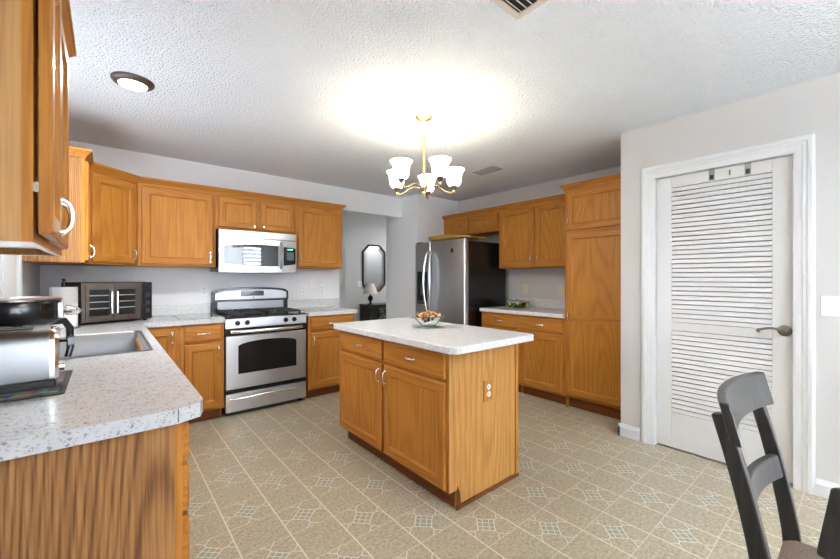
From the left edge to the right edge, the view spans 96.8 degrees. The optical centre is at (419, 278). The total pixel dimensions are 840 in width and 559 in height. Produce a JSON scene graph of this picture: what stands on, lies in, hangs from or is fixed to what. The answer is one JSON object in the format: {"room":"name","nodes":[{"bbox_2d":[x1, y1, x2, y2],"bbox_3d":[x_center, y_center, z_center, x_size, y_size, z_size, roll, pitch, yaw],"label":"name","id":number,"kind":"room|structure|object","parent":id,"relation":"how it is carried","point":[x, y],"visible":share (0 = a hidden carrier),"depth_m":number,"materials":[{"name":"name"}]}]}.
{"room":"kitchen","nodes":[
{"label":"kitchen","id":0,"kind":"room"},
{"bbox_2d":[3,255,39,296],"bbox_3d":[-0.892,0.050,0.316,0.120,2.440,7.030,0,0,-40],"label":"wall","id":1,"kind":"structure","parent":0,"point":[30,272],"depth_m":2.42,"materials":[{"name":"grey paint"}]},
{"bbox_2d":[0,255,21,296],"bbox_3d":[-2.035,-0.300,1.725,0.120,1.200,1.440,0,0,-40],"label":"window","id":2,"kind":"structure","parent":1,"relation":"in","point":[18,257],"depth_m":2.25,"materials":[{"name":"white paint"}]},
{"bbox_2d":[0,0,76,255],"bbox_3d":[-1.193,-0.477,1.042,0.352,0.790,0.796,0,0,-40],"label":"upper cabinet","id":3,"kind":"object","parent":1,"relation":"attached to","point":[37,39],"visible":1,"depth_m":0.85,"materials":[{"name":"brown wood"}]},
{"bbox_2d":[22,146,94,263],"bbox_3d":[-2.462,-0.490,2.556,0.354,0.764,0.358,0,0,-40],"label":"upper cabinet","id":4,"kind":"object","parent":1,"relation":"attached to","point":[80,159],"visible":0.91,"depth_m":2.51,"materials":[{"name":"brown wood"}]},
{"bbox_2d":[152,303,209,315],"bbox_3d":[-1.659,0.306,2.282,1.231,0.100,3.029,0,0,-40],"label":"trim","id":5,"kind":"structure","parent":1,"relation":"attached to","point":[157,310],"depth_m":3.66,"materials":[{"name":"stone"}]},
{"bbox_2d":[40,140,401,312],"bbox_3d":[-1.780,0.050,4.237,3.860,2.440,0.120,0,0,-40],"label":"wall","id":6,"kind":"structure","parent":0,"point":[170,285],"depth_m":3.83,"materials":[{"name":"white paint"}]},
{"bbox_2d":[32,162,139,266],"bbox_3d":[-2.651,-0.490,3.012,0.648,0.764,0.635,0,0,-40],"label":"upper cabinet","id":7,"kind":"object","parent":6,"relation":"attached to","point":[113,192],"visible":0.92,"depth_m":2.97,"materials":[{"name":"brown wood"}]},
{"bbox_2d":[136,176,216,267],"bbox_3d":[-2.281,-0.490,3.501,0.597,0.764,0.354,0,0,-40],"label":"upper cabinet","id":8,"kind":"object","parent":6,"relation":"attached to","point":[177,220],"visible":0.98,"depth_m":3.38,"materials":[{"name":"brown wood"}]},
{"bbox_2d":[200,285,207,295],"bbox_3d":[-2.202,0.125,3.798,0.072,0.116,0.009,0,0,-40],"label":"wall outlet","id":9,"kind":"object","parent":6,"relation":"attached to","point":[203,288],"visible":1,"depth_m":3.80,"materials":[{"name":"white plastic"}]},
{"bbox_2d":[216,187,296,234],"bbox_3d":[-1.752,-0.677,3.947,0.780,0.390,0.351,0,0,-40],"label":"upper cabinet","id":10,"kind":"object","parent":6,"relation":"attached to","point":[235,209],"visible":0.96,"depth_m":3.81,"materials":[{"name":"brown wood"}]},
{"bbox_2d":[210,229,295,272],"bbox_3d":[-1.724,-0.264,3.900,0.748,0.408,0.458,0,0,-40],"label":"microwave","id":11,"kind":"object","parent":10,"relation":"attached to","point":[236,250],"visible":1,"depth_m":3.72,"materials":[{"name":"silver metal"}]},
{"bbox_2d":[300,285,305,294],"bbox_3d":[-1.397,0.140,4.473,0.072,0.116,0.009,0,0,-40],"label":"wall outlet","id":12,"kind":"object","parent":6,"relation":"attached to","point":[302,287],"visible":1,"depth_m":4.47,"materials":[{"name":"white plastic"}]},
{"bbox_2d":[309,278,314,287],"bbox_3d":[-1.310,0.055,4.541,0.072,0.116,0.018,0,0,-40],"label":"light switch","id":13,"kind":"object","parent":6,"relation":"attached to","point":[311,280],"visible":1,"depth_m":4.54,"materials":[{"name":"white plastic"}]},
{"bbox_2d":[288,298,338,307],"bbox_3d":[-1.294,0.306,4.553,0.670,0.100,0.019,0,0,-40],"label":"trim","id":14,"kind":"structure","parent":6,"relation":"attached to","point":[308,303],"depth_m":4.54,"materials":[{"name":"stone"}]},
{"bbox_2d":[295,198,345,268],"bbox_3d":[-1.218,-0.492,4.393,0.605,0.759,0.354,0,0,-40],"label":"upper cabinet","id":15,"kind":"object","parent":6,"relation":"attached to","point":[318,225],"visible":0.95,"depth_m":4.26,"materials":[{"name":"brown wood"}]},
{"bbox_2d":[319,284,324,293],"bbox_3d":[-1.213,0.135,4.628,0.072,0.116,0.009,0,0,-40],"label":"wall outlet","id":16,"kind":"object","parent":6,"relation":"attached to","point":[321,287],"visible":1,"depth_m":4.63,"materials":[{"name":"white plastic"}]},
{"bbox_2d":[339,269,339,306],"bbox_3d":[-1.731,0.050,5.369,0.450,2.440,1.550,0,0,-40],"label":"wall","id":17,"kind":"structure","parent":0,"point":[339,269],"depth_m":4.92,"materials":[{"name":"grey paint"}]},
{"bbox_2d":[340,212,344,307],"bbox_3d":[-1.351,0.050,5.616,0.450,2.440,0.100,0,0,-40],"label":"wall","id":18,"kind":"structure","parent":0,"point":[342,271],"depth_m":5.70,"materials":[{"name":"grey paint"}]},
{"bbox_2d":[345,213,385,321],"bbox_3d":[-0.671,0.050,7.334,4.000,2.440,0.100,0,0,-40],"label":"wall","id":19,"kind":"structure","parent":0,"point":[361,231],"depth_m":6.88,"materials":[{"name":"grey paint"}]},
{"bbox_2d":[362,244,385,291],"bbox_3d":[-0.869,-0.190,7.080,0.520,0.890,0.034,0,0,-40],"label":"wall mirror","id":20,"kind":"object","parent":19,"relation":"attached to","point":[373,256],"visible":0.83,"depth_m":7.08,"materials":[{"name":"silver mirror"}]},
{"bbox_2d":[366,249,381,286],"bbox_3d":[-0.874,-0.190,7.085,0.354,0.724,0.014,0,0,-40],"label":"mirror glass","id":21,"kind":"object","parent":20,"relation":"attached to","point":[373,256],"depth_m":7.08,"materials":[{"name":"grey"}]},
{"bbox_2d":[386,194,458,318],"bbox_3d":[0.080,0.050,5.746,0.930,2.440,0.760,0,0,-40],"label":"wall","id":22,"kind":"structure","parent":0,"point":[421,219],"depth_m":5.38,"materials":[{"name":"white paint"}]},
{"bbox_2d":[69,0,839,217],"bbox_3d":[1.048,-1.210,3.131,6.770,0.080,9.150,0,0,-40],"label":"ceiling","id":23,"kind":"structure","parent":0,"point":[326,92],"depth_m":2.12,"materials":[{"name":"white paint"}]},
{"bbox_2d":[110,71,154,91],"bbox_3d":[-1.702,-1.153,2.212,0.210,0.035,0.210,0,0,-40],"label":"recessed light","id":24,"kind":"object","parent":23,"relation":"in","point":[131,81],"visible":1,"depth_m":2.17,"materials":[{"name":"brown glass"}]},
{"bbox_2d":[387,113,464,198],"bbox_3d":[0.022,-0.884,2.691,0.575,0.572,0.582,0,0,-40],"label":"chandelier","id":25,"kind":"object","parent":23,"relation":"hanging from","point":[399,173],"visible":1,"depth_m":2.68,"materials":[{"name":"white glass"}]},
{"bbox_2d":[472,166,501,174],"bbox_3d":[0.724,-1.164,4.041,0.165,0.010,0.290,0,0,-40],"label":"ceiling vent","id":26,"kind":"object","parent":23,"relation":"in","point":[491,169],"visible":1,"depth_m":4.02,"materials":[{"name":"grey metal"}]},
{"bbox_2d":[491,0,548,19],"bbox_3d":[0.406,-1.164,1.356,0.465,0.011,0.455,0,0,-40],"label":"ceiling vent","id":27,"kind":"object","parent":23,"relation":"in","point":[517,9],"visible":1,"depth_m":1.59,"materials":[{"name":"beige metal"}]},
{"bbox_2d":[187,391,827,558],"bbox_3d":[1.048,1.300,3.131,6.770,0.060,9.150,0,0,-40],"label":"floor","id":28,"kind":"structure","parent":0,"point":[282,480],"depth_m":2.12,"materials":[{"name":"tile"}]},
{"bbox_2d":[0,421,188,558],"bbox_3d":[-1.062,0.833,1.113,0.618,0.874,0.600,0,0,-40],"label":"base cabinet","id":29,"kind":"object","parent":28,"relation":"on","point":[125,496],"visible":0.63,"depth_m":0.94,"materials":[{"name":"brown wood"}]},
{"bbox_2d":[135,338,142,350],"bbox_3d":[-1.702,0.833,1.877,0.619,0.874,1.390,0,0,-40],"label":"base cabinet","id":30,"kind":"object","parent":28,"relation":"on","point":[138,344],"visible":0.02,"depth_m":2.27,"materials":[{"name":"brown wood"}]},
{"bbox_2d":[0,315,224,461],"bbox_3d":[-1.626,0.376,2.244,1.231,0.040,3.130,0,0,-40],"label":"countertop","id":31,"kind":"structure","parent":30,"relation":"on","point":[104,397],"depth_m":1.08,"materials":[{"name":"stone"}]},
{"bbox_2d":[0,370,72,402],"bbox_3d":[-1.333,0.351,1.188,0.315,0.008,0.375,0,0,-40],"label":"mat","id":32,"kind":"object","parent":31,"relation":"on","point":[62,381],"visible":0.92,"depth_m":1.15,"materials":[{"name":"black"}]},
{"bbox_2d":[0,325,73,393],"bbox_3d":[-1.312,0.253,1.183,0.316,0.188,0.190,0,0,-43],"label":"toaster","id":33,"kind":"object","parent":32,"relation":"on","point":[29,355],"visible":1,"depth_m":1.16,"materials":[{"name":"silver metal"}]},
{"bbox_2d":[0,296,81,356],"bbox_3d":[-1.521,0.210,1.453,0.267,0.275,0.339,0,0,30],"label":"cooking pot","id":34,"kind":"object","parent":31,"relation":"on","point":[41,310],"visible":0.86,"depth_m":1.39,"materials":[{"name":"black metal"}]},
{"bbox_2d":[49,278,79,329],"bbox_3d":[-2.533,0.178,2.653,0.170,0.356,0.170,0,0,-40],"label":"paper towel holder","id":35,"kind":"object","parent":31,"relation":"on","point":[69,295],"visible":0.6,"depth_m":2.62,"materials":[{"name":"white paper"}]},
{"bbox_2d":[61,282,151,324],"bbox_3d":[-2.567,0.194,3.083,0.442,0.325,0.474,0,0,30],"label":"toaster oven","id":36,"kind":"object","parent":31,"relation":"on","point":[98,301],"visible":0.93,"depth_m":2.95,"materials":[{"name":"black metal"}]},
{"bbox_2d":[60,330,152,359],"bbox_3d":[-1.792,0.445,2.031,0.489,0.186,0.899,0,0,-40],"label":"sink","id":37,"kind":"object","parent":31,"relation":"in","point":[97,344],"visible":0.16,"depth_m":2.37,"materials":[{"name":"silver metal"}]},
{"bbox_2d":[172,313,222,319],"bbox_3d":[-2.090,0.352,3.494,0.340,0.006,0.480,0,0,-40],"label":"board","id":38,"kind":"object","parent":31,"relation":"on","point":[198,315],"visible":0.97,"depth_m":3.41,"materials":[{"name":"white stone"}]},
{"bbox_2d":[147,325,179,368],"bbox_3d":[-2.324,0.833,3.266,0.307,0.874,0.639,0,0,-40],"label":"base cabinet","id":39,"kind":"object","parent":28,"relation":"on","point":[168,337],"visible":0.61,"depth_m":3.10,"materials":[{"name":"brown wood"}]},
{"bbox_2d":[180,322,223,423],"bbox_3d":[-2.076,0.833,3.474,0.335,0.874,0.639,0,0,-40],"label":"base cabinet","id":40,"kind":"object","parent":28,"relation":"on","point":[201,345],"visible":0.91,"depth_m":3.28,"materials":[{"name":"brown wood"}]},
{"bbox_2d":[211,287,305,415],"bbox_3d":[-1.646,0.683,3.833,0.772,1.174,0.652,0,0,-40],"label":"gas range","id":41,"kind":"object","parent":28,"relation":"on","point":[265,339],"visible":0.98,"depth_m":3.65,"materials":[{"name":"silver metal"}]},
{"bbox_2d":[217,310,305,318],"bbox_3d":[-1.667,0.372,3.858,0.772,0.020,0.585,0,0,-40],"label":"cooktop","id":42,"kind":"object","parent":41,"relation":"in","point":[285,314],"depth_m":3.69,"materials":[{"name":"black metal"}]},
{"bbox_2d":[304,313,353,397],"bbox_3d":[-1.129,0.833,4.268,0.545,0.874,0.639,0,0,-40],"label":"base cabinet","id":43,"kind":"object","parent":28,"relation":"on","point":[323,349],"visible":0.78,"depth_m":3.99,"materials":[{"name":"brown wood"}]},
{"bbox_2d":[297,306,357,315],"bbox_3d":[-1.125,0.376,4.293,0.595,0.040,0.634,0,0,-40],"label":"countertop","id":44,"kind":"structure","parent":43,"relation":"on","point":[340,310],"depth_m":4.07,"materials":[{"name":"stone"}]},
{"bbox_2d":[294,307,337,311],"bbox_3d":[-1.213,0.352,4.269,0.380,0.006,0.440,0,0,-40],"label":"board","id":45,"kind":"object","parent":44,"relation":"on","point":[310,308],"visible":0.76,"depth_m":4.18,"materials":[{"name":"white stone"}]},
{"bbox_2d":[359,303,385,320],"bbox_3d":[-0.620,0.870,7.032,0.990,0.800,0.390,0,0,-40],"label":"sideboard","id":46,"kind":"object","parent":28,"relation":"on","point":[377,311],"visible":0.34,"depth_m":6.71,"materials":[{"name":"black wood"}]},
{"bbox_2d":[363,284,377,304],"bbox_3d":[-0.891,0.282,6.693,0.270,0.375,0.270,0,0,-40],"label":"table lamp","id":47,"kind":"object","parent":46,"relation":"on","point":[370,289],"visible":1,"depth_m":6.62,"materials":[{"name":"beige fabric"}]},
{"bbox_2d":[340,331,518,510],"bbox_3d":[-0.012,0.833,2.656,0.669,0.874,1.225,0,0,-40],"label":"kitchen island","id":48,"kind":"object","parent":28,"relation":"on","point":[424,413],"visible":0.97,"depth_m":2.25,"materials":[{"name":"brown wood"}]},
{"bbox_2d":[334,317,533,354],"bbox_3d":[0.024,0.376,2.660,0.747,0.040,1.355,0,0,-40],"label":"island countertop","id":49,"kind":"structure","parent":48,"relation":"on","point":[449,338],"depth_m":2.36,"materials":[{"name":"stone"}]},
{"bbox_2d":[416,325,439,327],"bbox_3d":[0.061,0.354,2.727,0.176,0.003,0.176,0,0,-40],"label":"doily","id":50,"kind":"object","parent":49,"relation":"on","point":[420,326],"visible":0.54,"depth_m":2.68,"materials":[{"name":"green fabric"}]},
{"bbox_2d":[412,314,444,326],"bbox_3d":[0.061,0.310,2.727,0.226,0.084,0.226,0,0,-18],"label":"glass bowl","id":51,"kind":"object","parent":50,"relation":"on","point":[426,321],"visible":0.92,"depth_m":2.66,"materials":[{"name":"white"}]},
{"bbox_2d":[416,310,440,317],"bbox_3d":[0.059,0.278,2.734,0.190,0.090,0.192,0,0,15],"label":"potpourri","id":52,"kind":"object","parent":51,"relation":"in","point":[432,314],"visible":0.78,"depth_m":2.70},
{"bbox_2d":[483,379,492,401],"bbox_3d":[0.407,0.665,2.214,0.085,0.125,0.009,0,0,-40],"label":"wall outlet","id":53,"kind":"object","parent":48,"relation":"attached to","point":[487,384],"visible":1,"depth_m":2.21,"materials":[{"name":"brown wood"}]},
{"bbox_2d":[416,237,504,326],"bbox_3d":[0.495,0.384,4.971,0.861,1.742,0.924,0,0,-40],"label":"refrigerator","id":54,"kind":"object","parent":28,"relation":"on","point":[456,278],"visible":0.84,"depth_m":4.63,"materials":[{"name":"silver metal"}]},
{"bbox_2d":[428,234,469,241],"bbox_3d":[0.383,-0.521,4.942,0.453,0.063,0.653,0,0,-40],"label":"serving tray","id":55,"kind":"object","parent":54,"relation":"on","point":[446,236],"visible":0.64,"depth_m":4.73,"materials":[{"name":"brown wood"}]},
{"bbox_2d":[456,235,485,239],"bbox_3d":[0.627,-0.498,4.573,0.380,0.016,0.180,0,0,-40],"label":"cutting board","id":56,"kind":"object","parent":54,"relation":"on","point":[470,237],"visible":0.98,"depth_m":4.50,"materials":[{"name":"brown wood"}]},
{"bbox_2d":[482,311,522,391],"bbox_3d":[1.136,0.833,4.489,0.669,0.874,0.532,0,0,-40],"label":"base cabinet","id":57,"kind":"object","parent":28,"relation":"on","point":[503,321],"visible":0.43,"depth_m":4.25,"materials":[{"name":"brown wood"}]},
{"bbox_2d":[480,306,564,317],"bbox_3d":[1.315,0.376,4.297,0.659,0.040,1.077,0,0,-40],"label":"countertop","id":58,"kind":"structure","parent":57,"relation":"on","point":[531,311],"depth_m":4.12,"materials":[{"name":"stone"}]},
{"bbox_2d":[505,299,528,307],"bbox_3d":[1.197,0.304,4.594,0.290,0.101,0.290,0,0,-40],"label":"covered dish","id":59,"kind":"object","parent":58,"relation":"on","point":[517,303],"visible":1,"depth_m":4.49,"materials":[{"name":"paint"}]},
{"bbox_2d":[506,302,528,307],"bbox_3d":[1.197,0.323,4.594,0.280,0.064,0.280,0,0,-40],"label":"bowl","id":60,"kind":"object","parent":59,"relation":"on","point":[510,304],"depth_m":4.48,"materials":[{"name":"paint"}]},
{"bbox_2d":[519,315,565,404],"bbox_3d":[1.479,0.833,4.080,0.669,0.874,0.535,0,0,-40],"label":"base cabinet","id":61,"kind":"object","parent":28,"relation":"on","point":[542,359],"visible":0.56,"depth_m":3.86,"materials":[{"name":"brown wood"}]},
{"bbox_2d":[559,173,620,419],"bbox_3d":[1.843,0.177,3.647,0.669,2.186,0.668,0,0,-40],"label":"pantry cabinet","id":62,"kind":"object","parent":28,"relation":"on","point":[592,206],"visible":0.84,"depth_m":3.46,"materials":[{"name":"brown wood"}]},
{"bbox_2d":[711,371,823,558],"bbox_3d":[1.095,0.790,0.889,0.492,0.964,0.588,0,0,-40],"label":"dining chair","id":63,"kind":"object","parent":28,"relation":"on","point":[738,396],"visible":0.99,"depth_m":1.08,"materials":[{"name":"grey wood"}]},
{"bbox_2d":[816,487,839,558],"bbox_3d":[0.386,0.790,0.294,0.588,0.964,0.492,0,0,-3],"label":"dining chair","id":64,"kind":"object","parent":28,"relation":"on","point":[828,547],"visible":1,"depth_m":0.54,"materials":[{"name":"grey wood"}]},
{"bbox_2d":[459,166,771,305],"bbox_3d":[2.200,0.050,3.850,0.120,2.440,4.970,0,0,-40],"label":"wall","id":65,"kind":"structure","parent":0,"point":[542,283],"depth_m":4.67,"materials":[{"name":"grey paint"}]},
{"bbox_2d":[442,206,498,236],"bbox_3d":[0.779,-0.751,5.164,0.358,0.302,1.000,0,0,-40],"label":"upper cabinet","id":66,"kind":"object","parent":65,"relation":"attached to","point":[481,222],"visible":0.84,"depth_m":5.02,"materials":[{"name":"brown wood"}]},
{"bbox_2d":[522,284,526,292],"bbox_3d":[1.340,0.135,4.773,0.009,0.116,0.072,0,0,-40],"label":"wall outlet","id":67,"kind":"object","parent":65,"relation":"attached to","point":[524,286],"visible":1,"depth_m":4.77,"materials":[{"name":"beige plastic"}]},
{"bbox_2d":[497,194,564,268],"bbox_3d":[1.429,-0.512,4.381,0.369,0.779,1.030,0,0,-40],"label":"upper cabinet","id":68,"kind":"object","parent":65,"relation":"attached to","point":[531,232],"visible":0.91,"depth_m":4.30,"materials":[{"name":"brown wood"}]},
{"bbox_2d":[512,298,564,308],"bbox_3d":[1.560,0.306,4.503,0.019,0.100,1.077,0,0,-40],"label":"trim","id":69,"kind":"structure","parent":65,"relation":"attached to","point":[546,303],"depth_m":4.53,"materials":[{"name":"stone"}]},
{"bbox_2d":[558,285,562,294],"bbox_3d":[1.655,0.135,4.399,0.009,0.116,0.072,0,0,-40],"label":"wall outlet","id":70,"kind":"object","parent":65,"relation":"attached to","point":[560,287],"visible":1,"depth_m":4.39,"materials":[{"name":"beige plastic"}]},
{"bbox_2d":[621,72,839,483],"bbox_3d":[3.298,0.050,1.834,1.030,2.440,3.970,0,0,-40],"label":"wall","id":71,"kind":"structure","parent":0,"point":[813,106],"depth_m":2.36,"materials":[{"name":"grey paint"}]},
{"bbox_2d":[618,422,640,441],"bbox_3d":[1.662,1.221,2.969,0.017,0.098,0.163,0,0,-40],"label":"baseboard","id":72,"kind":"structure","parent":71,"relation":"attached to","point":[631,432],"depth_m":2.96,"materials":[{"name":"white paint"}]},
{"bbox_2d":[641,133,814,494],"bbox_3d":[2.061,0.209,2.579,0.146,2.121,0.930,0,0,-40],"label":"door","id":73,"kind":"structure","parent":71,"relation":"in","point":[718,305],"depth_m":2.52,"materials":[{"name":"white paint"}]},
{"bbox_2d":[709,169,714,180],"bbox_3d":[2.027,-0.720,2.592,0.004,0.080,0.032,0,0,-40],"label":"hook","id":74,"kind":"object","parent":73,"relation":"attached to","point":[711,171],"visible":1,"depth_m":2.59,"materials":[{"name":"grey metal"}]},
{"bbox_2d":[745,162,750,174],"bbox_3d":[2.150,-0.720,2.446,0.004,0.080,0.032,0,0,-40],"label":"hook","id":75,"kind":"object","parent":73,"relation":"attached to","point":[747,165],"visible":1,"depth_m":2.44,"materials":[{"name":"grey metal"}]},
{"bbox_2d":[815,478,839,498],"bbox_3d":[3.245,1.221,1.083,0.017,0.098,2.887,0,0,-40],"label":"baseboard","id":76,"kind":"structure","parent":71,"relation":"attached to","point":[822,487],"depth_m":2.16,"materials":[{"name":"white paint"}]},
{"bbox_2d":[821,296,839,316],"bbox_3d":[2.369,0.160,2.125,0.018,0.116,0.118,0,0,-40],"label":"light switch","id":77,"kind":"object","parent":71,"relation":"attached to","point":[830,305],"visible":1,"depth_m":2.14,"materials":[{"name":"white plastic"}]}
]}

